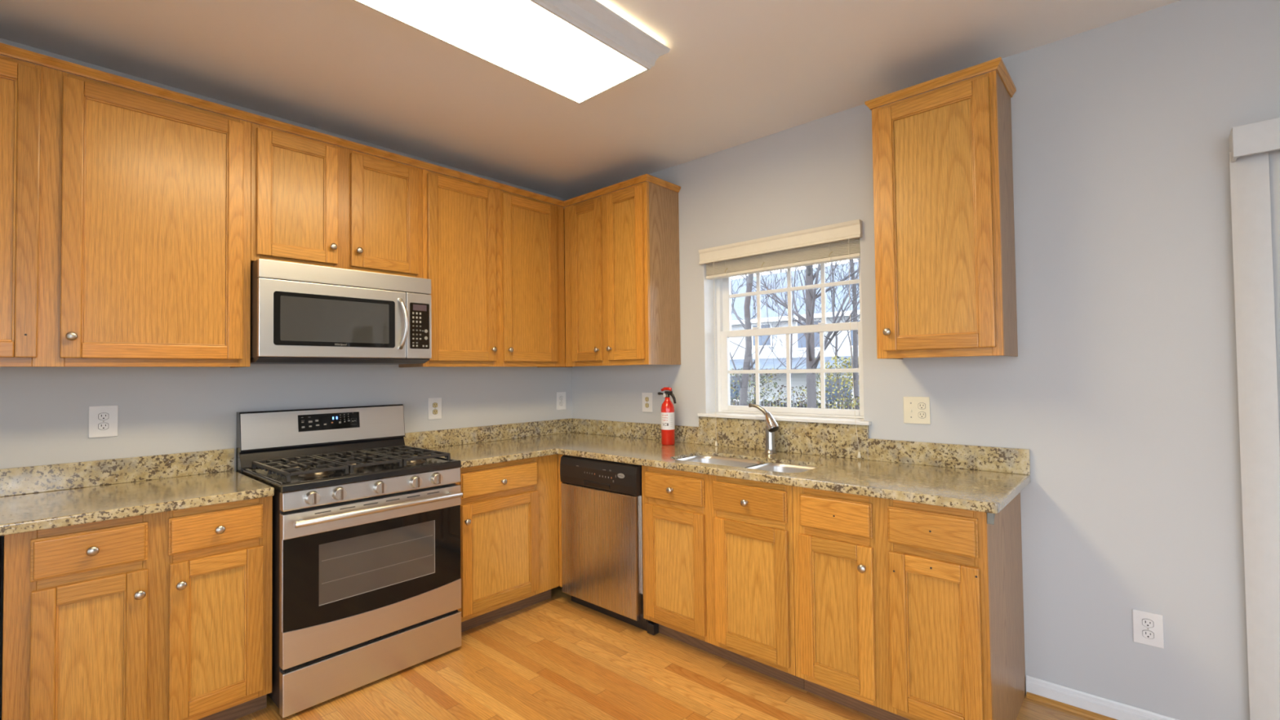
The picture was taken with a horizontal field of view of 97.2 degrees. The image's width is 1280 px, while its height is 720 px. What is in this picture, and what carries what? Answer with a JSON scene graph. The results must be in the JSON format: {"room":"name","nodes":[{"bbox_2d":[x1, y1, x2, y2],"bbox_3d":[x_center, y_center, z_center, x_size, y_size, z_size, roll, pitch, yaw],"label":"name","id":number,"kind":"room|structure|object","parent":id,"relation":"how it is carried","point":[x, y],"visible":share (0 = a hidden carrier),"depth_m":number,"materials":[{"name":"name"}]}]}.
{"room":"kitchen","nodes":[
{"label":"kitchen","id":0,"kind":"room"},
{"bbox_2d":[0,37,572,719],"bbox_3d":[-2.195,0.095,2.416,0.150,2.605,5.240,-2,-2,42],"label":"wall","id":1,"kind":"structure","parent":0,"point":[44,411],"depth_m":2.57,"materials":[{"name":"grey paint"}]},
{"bbox_2d":[88,404,118,438],"bbox_3d":[-2.188,0.250,2.300,0.008,0.128,0.087,-2,-2,42],"label":"wall outlet","id":2,"kind":"object","parent":1,"relation":"attached to","point":[103,420],"visible":1,"depth_m":2.30,"materials":[{"name":"white plastic"}]},
{"bbox_2d":[97,422,108,430],"bbox_3d":[-2.185,0.270,2.298,0.003,0.031,0.032,-2,-2,42],"label":"receptacle","id":3,"kind":"object","parent":2,"relation":"attached to","point":[101,426],"depth_m":2.30,"materials":[{"name":"white plastic"}]},
{"bbox_2d":[97,413,108,420],"bbox_3d":[-2.186,0.230,2.299,0.003,0.031,0.032,-2,-2,42],"label":"receptacle","id":4,"kind":"object","parent":2,"relation":"attached to","point":[101,416],"depth_m":2.30,"materials":[{"name":"white plastic"}]},
{"bbox_2d":[0,448,234,497],"bbox_3d":[-2.338,0.455,2.117,0.020,0.102,1.352,-2,-2,42],"label":"backsplash","id":5,"kind":"structure","parent":1,"relation":"attached to","point":[56,477],"depth_m":2.30,"materials":[{"name":"stone"}]},
{"bbox_2d":[0,54,251,367],"bbox_3d":[-2.184,-0.506,2.085,0.338,1.067,1.204,-2,-2,42],"label":"upper cabinet","id":6,"kind":"object","parent":1,"relation":"attached to","point":[125,214],"visible":1,"depth_m":2.13,"materials":[{"name":"brown wood"}]},
{"bbox_2d":[0,42,680,207],"bbox_3d":[-1.342,-1.052,2.768,3.446,0.032,0.739,0,-2,-34],"label":"crown molding","id":7,"kind":"structure","parent":6,"relation":"on","point":[6,50],"depth_m":2.54,"materials":[{"name":"brown wood"}]},
{"bbox_2d":[250,122,422,278],"bbox_3d":[-1.520,-0.729,2.825,0.338,0.605,0.779,-2,-2,42],"label":"upper cabinet","id":8,"kind":"object","parent":1,"relation":"attached to","point":[313,202],"visible":0.94,"depth_m":2.68,"materials":[{"name":"brown wood"}]},
{"bbox_2d":[250,258,431,364],"bbox_3d":[-1.475,-0.202,2.774,0.446,0.438,0.768,-2,-2,42],"label":"microwave","id":9,"kind":"object","parent":8,"relation":"attached to","point":[301,313],"visible":0.99,"depth_m":2.60,"materials":[{"name":"silver metal"}]},
{"bbox_2d":[427,397,441,419],"bbox_3d":[-1.221,0.290,3.362,0.008,0.128,0.086,-2,-2,42],"label":"wall outlet","id":10,"kind":"object","parent":1,"relation":"attached to","point":[434,404],"visible":1,"depth_m":3.36,"materials":[{"name":"white plastic"}]},
{"bbox_2d":[432,409,437,414],"bbox_3d":[-1.219,0.309,3.360,0.003,0.031,0.032,-2,-2,42],"label":"receptacle","id":11,"kind":"object","parent":10,"relation":"attached to","point":[434,411],"depth_m":3.36,"materials":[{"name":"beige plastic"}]},
{"bbox_2d":[432,402,437,408],"bbox_3d":[-1.220,0.270,3.361,0.003,0.031,0.032,-2,-2,42],"label":"receptacle","id":12,"kind":"object","parent":10,"relation":"attached to","point":[434,404],"depth_m":3.36,"materials":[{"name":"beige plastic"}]},
{"bbox_2d":[399,168,565,367],"bbox_3d":[-0.922,-0.490,3.474,0.338,1.067,0.988,-2,-2,42],"label":"upper cabinet","id":13,"kind":"object","parent":1,"relation":"attached to","point":[493,259],"visible":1,"depth_m":3.32,"materials":[{"name":"brown wood"}]},
{"bbox_2d":[556,391,565,409],"bbox_3d":[-0.568,0.296,4.081,0.008,0.128,0.084,-2,-2,42],"label":"wall outlet","id":14,"kind":"object","parent":1,"relation":"attached to","point":[561,396],"visible":1,"depth_m":4.08,"materials":[{"name":"white plastic"}]},
{"bbox_2d":[0,0,1179,199],"bbox_3d":[0.063,-1.342,0.380,6.300,0.120,5.240,-2,-2,42],"label":"ceiling","id":15,"kind":"structure","parent":0,"point":[733,73],"depth_m":2.35,"materials":[{"name":"paint"}]},
{"bbox_2d":[353,0,670,103],"bbox_3d":[-0.556,-1.188,1.859,0.528,0.104,1.430,-2,-2,42],"label":"ceiling light","id":16,"kind":"object","parent":15,"relation":"attached to","point":[577,51],"visible":1,"depth_m":2.00,"materials":[{"name":"white plastic"}]},
{"bbox_2d":[235,557,1095,719],"bbox_3d":[0.097,1.382,0.317,6.300,0.120,5.240,-2,-2,42],"label":"floor","id":17,"kind":"structure","parent":0,"point":[557,657],"depth_m":2.39,"materials":[{"name":"brown wood"}]},
{"bbox_2d":[0,536,1,610],"bbox_3d":[-2.332,0.956,1.638,0.648,0.852,0.619,-2,-2,42],"label":"base cabinet","id":18,"kind":"object","parent":17,"relation":"on","point":[0,536],"visible":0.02,"depth_m":2.04,"materials":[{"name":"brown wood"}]},
{"bbox_2d":[0,448,274,536],"bbox_3d":[-2.112,0.464,1.911,0.630,0.136,1.352,-2,-2,42],"label":"countertop","id":19,"kind":"structure","parent":18,"relation":"on","point":[46,496],"depth_m":2.15,"materials":[{"name":"stone"}]},
{"bbox_2d":[1,496,272,719],"bbox_3d":[-1.880,0.962,2.136,0.648,0.852,0.701,-2,-2,42],"label":"base cabinet","id":20,"kind":"object","parent":17,"relation":"on","point":[164,615],"visible":0.96,"depth_m":1.92,"materials":[{"name":"brown wood"}]},
{"bbox_2d":[235,404,462,718],"bbox_3d":[-1.339,0.814,2.642,0.732,1.157,0.763,-2,-2,42],"label":"range","id":21,"kind":"object","parent":17,"relation":"on","point":[366,580],"visible":1,"depth_m":2.44,"materials":[{"name":"silver metal"}]},
{"bbox_2d":[242,450,461,493],"bbox_3d":[-1.333,0.506,2.640,0.584,0.035,0.755,-2,-2,42],"label":"cooktop","id":22,"kind":"object","parent":21,"relation":"in","point":[322,482],"depth_m":2.43,"materials":[{"name":"black metal"}]},
{"bbox_2d":[455,454,564,632],"bbox_3d":[-0.891,0.974,3.223,0.648,0.852,0.681,-2,-2,42],"label":"base cabinet","id":23,"kind":"object","parent":17,"relation":"on","point":[511,511],"visible":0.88,"depth_m":3.01,"materials":[{"name":"brown wood"}]},
{"bbox_2d":[560,455,658,635],"bbox_3d":[-0.005,0.964,3.229,0.645,0.848,0.635,-2,-2,42],"label":"dishwasher","id":24,"kind":"object","parent":17,"relation":"on","point":[602,562],"visible":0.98,"depth_m":2.98,"materials":[{"name":"silver metal"}]},
{"bbox_2d":[641,465,804,689],"bbox_3d":[0.511,0.946,2.772,0.823,0.852,0.675,-2,-2,42],"label":"base cabinet","id":25,"kind":"object","parent":17,"relation":"on","point":[717,551],"visible":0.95,"depth_m":2.50,"materials":[{"name":"brown wood"}]},
{"bbox_2d":[403,416,1031,513],"bbox_3d":[0.102,0.424,2.735,2.800,0.198,1.288,-2,-2,42],"label":"countertop","id":26,"kind":"structure","parent":25,"relation":"on","point":[980,478],"depth_m":2.77,"materials":[{"name":"stone"}]},
{"bbox_2d":[657,386,675,444],"bbox_3d":[0.162,0.333,3.362,0.117,0.340,0.083,-1,-1,9],"label":"fire extinguisher","id":27,"kind":"object","parent":26,"relation":"on","point":[668,420],"visible":1,"depth_m":3.33,"materials":[{"name":"red paint"}]},
{"bbox_2d":[678,455,817,472],"bbox_3d":[0.494,0.597,2.698,0.708,0.189,0.318,-2,-2,42],"label":"sink","id":28,"kind":"object","parent":26,"relation":"in","point":[728,461],"visible":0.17,"depth_m":2.85,"materials":[{"name":"silver metal"}]},
{"bbox_2d":[678,455,763,467],"bbox_3d":[0.381,0.600,2.801,0.402,0.189,0.318,-2,-2,42],"label":"basin","id":29,"kind":"object","parent":28,"relation":"in","point":[728,461],"depth_m":2.94,"materials":[{"name":"grey metal"}]},
{"bbox_2d":[748,462,817,472],"bbox_3d":[0.651,0.586,2.556,0.284,0.179,0.318,-2,-2,42],"label":"basin","id":30,"kind":"object","parent":28,"relation":"in","point":[775,467],"depth_m":2.71,"materials":[{"name":"grey metal"}]},
{"bbox_2d":[748,403,778,453],"bbox_3d":[0.662,0.359,2.976,0.074,0.258,0.180,0,-2,-34],"label":"faucet","id":31,"kind":"object","parent":26,"relation":"on","point":[771,426],"visible":1,"depth_m":2.93,"materials":[{"name":"grey metal"}]},
{"bbox_2d":[792,486,1026,719],"bbox_3d":[1.078,0.928,2.257,0.704,0.852,0.675,-2,-2,42],"label":"base cabinet","id":32,"kind":"object","parent":17,"relation":"on","point":[904,610],"visible":0.97,"depth_m":2.01,"materials":[{"name":"brown wood"}]},
{"bbox_2d":[571,0,1279,719],"bbox_3d":[1.778,0.041,2.217,6.000,2.605,0.190,-2,-2,42],"label":"wall","id":33,"kind":"structure","parent":0,"point":[1120,388],"depth_m":2.12,"materials":[{"name":"grey paint"}]},
{"bbox_2d":[554,181,680,367],"bbox_3d":[-0.251,-0.493,3.702,1.024,1.067,0.348,-2,-2,42],"label":"upper cabinet","id":34,"kind":"object","parent":33,"relation":"attached to","point":[621,246],"visible":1,"depth_m":3.43,"materials":[{"name":"brown wood"}]},
{"bbox_2d":[641,392,653,412],"bbox_3d":[0.046,0.274,3.654,0.088,0.126,0.008,-2,-2,42],"label":"wall outlet","id":35,"kind":"object","parent":33,"relation":"attached to","point":[646,397],"visible":1,"depth_m":3.65,"materials":[{"name":"white plastic"}]},
{"bbox_2d":[403,416,1031,475],"bbox_3d":[0.102,0.407,2.736,2.800,0.164,1.288,-2,-2,42],"label":"backsplash","id":36,"kind":"structure","parent":33,"relation":"attached to","point":[835,440],"depth_m":2.98,"materials":[{"name":"stone"}]},
{"bbox_2d":[697,237,871,425],"bbox_3d":[0.780,-0.172,3.100,1.005,0.992,0.225,-2,-2,42],"label":"window","id":37,"kind":"structure","parent":33,"relation":"in","point":[717,307],"depth_m":3.25,"materials":[{"name":"white plastic"}]},
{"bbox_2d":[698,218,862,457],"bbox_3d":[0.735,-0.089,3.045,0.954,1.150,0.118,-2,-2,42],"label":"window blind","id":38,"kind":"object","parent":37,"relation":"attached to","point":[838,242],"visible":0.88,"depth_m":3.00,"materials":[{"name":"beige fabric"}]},
{"bbox_2d":[903,396,930,424],"bbox_3d":[1.252,0.228,2.555,0.112,0.122,0.014,-2,-2,42],"label":"wall outlet","id":39,"kind":"object","parent":33,"relation":"attached to","point":[916,409],"visible":1,"depth_m":2.55,"materials":[{"name":"beige plastic"}]},
{"bbox_2d":[918,411,925,418],"bbox_3d":[1.269,0.248,2.539,0.032,0.031,0.003,-2,-2,42],"label":"receptacle","id":40,"kind":"object","parent":39,"relation":"attached to","point":[922,415],"depth_m":2.54,"materials":[{"name":"beige plastic"}]},
{"bbox_2d":[918,402,925,409],"bbox_3d":[1.269,0.208,2.540,0.032,0.031,0.003,-2,-2,42],"label":"receptacle","id":41,"kind":"object","parent":39,"relation":"attached to","point":[922,406],"depth_m":2.54,"materials":[{"name":"beige plastic"}]},
{"bbox_2d":[864,57,1017,359],"bbox_3d":[1.250,-0.560,2.339,0.497,1.100,0.348,-2,-2,42],"label":"upper cabinet","id":42,"kind":"object","parent":33,"relation":"attached to","point":[945,284],"visible":1,"depth_m":2.22,"materials":[{"name":"brown wood"}]},
{"bbox_2d":[1026,692,1116,719],"bbox_3d":[1.779,1.331,2.045,0.630,0.018,0.014,-2,-2,42],"label":"trim","id":43,"kind":"structure","parent":33,"relation":"attached to","point":[1087,713],"depth_m":2.17,"materials":[{"name":"brown wood"}]},
{"bbox_2d":[1026,675,1178,719],"bbox_3d":[1.787,1.302,2.056,0.632,0.078,0.013,-2,-2,42],"label":"baseboard","id":44,"kind":"structure","parent":33,"relation":"attached to","point":[1084,700],"depth_m":2.13,"materials":[{"name":"white paint"}]},
{"bbox_2d":[1132,608,1164,648],"bbox_3d":[1.826,0.966,2.028,0.082,0.118,0.008,-2,-2,42],"label":"wall outlet","id":45,"kind":"object","parent":33,"relation":"attached to","point":[1148,627],"visible":1,"depth_m":2.02,"materials":[{"name":"white plastic"}]},
{"bbox_2d":[1142,618,1153,627],"bbox_3d":[1.824,0.946,2.026,0.032,0.031,0.003,-2,-2,42],"label":"receptacle","id":46,"kind":"object","parent":45,"relation":"attached to","point":[1146,623],"depth_m":2.03,"materials":[{"name":"white plastic"}]},
{"bbox_2d":[1142,630,1154,639],"bbox_3d":[1.825,0.986,2.026,0.032,0.031,0.003,-2,-2,42],"label":"receptacle","id":47,"kind":"object","parent":45,"relation":"attached to","point":[1146,634],"depth_m":2.02,"materials":[{"name":"white plastic"}]},
{"bbox_2d":[1228,117,1279,719],"bbox_3d":[2.701,0.253,1.171,1.999,2.061,0.110,-2,-2,42],"label":"vertical blind","id":48,"kind":"object","parent":33,"relation":"attached to","point":[1255,147],"visible":1,"depth_m":1.81,"materials":[{"name":"white plastic"}]},
{"bbox_3d":[3.893,2.813,23.783,80.000,0.200,85.000,-2,-2,42],"label":"ground","id":49,"kind":"structure","parent":0,"visible":0},
{"bbox_2d":[729,397,739,405],"bbox_3d":[2.260,1.811,15.933,1.595,1.492,1.561,-2,-2,42],"label":"leafy bush","id":50,"kind":"object","parent":49,"relation":"on","point":[735,402],"visible":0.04,"depth_m":15.82,"materials":[{"name":"green plant"}]},
{"bbox_2d":[729,368,783,406],"bbox_3d":[3.287,1.356,16.242,1.712,2.388,1.710,-2,-2,42],"label":"leafy bush","id":51,"kind":"object","parent":49,"relation":"on","point":[762,374],"visible":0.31,"depth_m":16.11,"materials":[{"name":"green plant"}]},
{"bbox_2d":[728,268,792,405],"bbox_3d":[2.603,-2.943,13.876,5.168,11.011,5.511,0,-1,-12],"label":"bare tree","id":52,"kind":"object","parent":49,"relation":"on","point":[744,379],"visible":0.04,"depth_m":13.35,"materials":[{"name":"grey plant"}]},
{"bbox_2d":[728,270,829,398],"bbox_3d":[3.854,-1.583,20.459,5.934,8.545,3.454,-1,-1,-5],"label":"bare tree","id":53,"kind":"object","parent":49,"relation":"on","point":[771,347],"visible":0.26,"depth_m":19.68,"materials":[{"name":"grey plant"}]},
{"bbox_2d":[730,398,851,408],"bbox_3d":[3.998,1.874,16.942,7.800,1.360,0.080,-2,-2,42],"label":"picket fence","id":54,"kind":"object","parent":49,"relation":"on","point":[731,399],"visible":0.05,"depth_m":16.50,"materials":[{"name":"white wood"}]},
{"bbox_2d":[728,262,859,408],"bbox_3d":[9.320,-1.139,29.977,13.700,7.850,11.800,-2,-2,42],"label":"outdoor view","id":55,"kind":"object","parent":49,"relation":"on","point":[798,380],"visible":0.18,"depth_m":27.21,"materials":[{"name":"white"}]},
{"bbox_2d":[771,384,827,408],"bbox_3d":[4.390,1.602,15.617,1.586,1.842,1.594,-2,-2,42],"label":"leafy bush","id":56,"kind":"object","parent":49,"relation":"on","point":[800,388],"visible":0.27,"depth_m":15.62,"materials":[{"name":"green plant"}]},
{"bbox_2d":[740,258,859,408],"bbox_3d":[5.096,-3.879,13.151,6.772,12.772,9.030,0,-2,-41],"label":"bare tree","id":57,"kind":"object","parent":49,"relation":"on","point":[811,295],"visible":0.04,"depth_m":13.21,"materials":[{"name":"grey plant"}]},
{"bbox_2d":[752,266,859,377],"bbox_3d":[5.809,-0.855,20.568,3.303,7.044,5.187,-1,-1,-7],"label":"bare tree","id":58,"kind":"object","parent":49,"relation":"on","point":[795,268],"visible":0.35,"depth_m":19.82,"materials":[{"name":"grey plant"}]},
{"bbox_2d":[780,260,859,404],"bbox_3d":[6.711,-1.631,18.367,4.881,8.475,3.711,-2,-2,42],"label":"bare tree","id":59,"kind":"object","parent":49,"relation":"on","point":[836,335],"visible":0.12,"depth_m":18.21,"materials":[{"name":"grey plant"}]},
{"bbox_2d":[804,355,859,409],"bbox_3d":[5.070,1.149,14.360,1.730,2.671,1.665,-2,-2,42],"label":"leafy bush","id":60,"kind":"object","parent":49,"relation":"on","point":[844,379],"visible":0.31,"depth_m":14.30,"materials":[{"name":"green plant"}]},
{"bbox_2d":[816,257,859,409],"bbox_3d":[6.193,-3.324,13.457,5.736,11.653,5.449,-1,-1,1],"label":"bare tree","id":61,"kind":"object","parent":49,"relation":"on","point":[855,357],"visible":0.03,"depth_m":13.69,"materials":[{"name":"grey plant"}]},
{"bbox_2d":[840,395,859,409],"bbox_3d":[5.342,1.636,13.163,1.428,1.637,1.389,-2,-2,42],"label":"leafy bush","id":62,"kind":"object","parent":49,"relation":"on","point":[851,397],"visible":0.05,"depth_m":13.24,"materials":[{"name":"green plant"}]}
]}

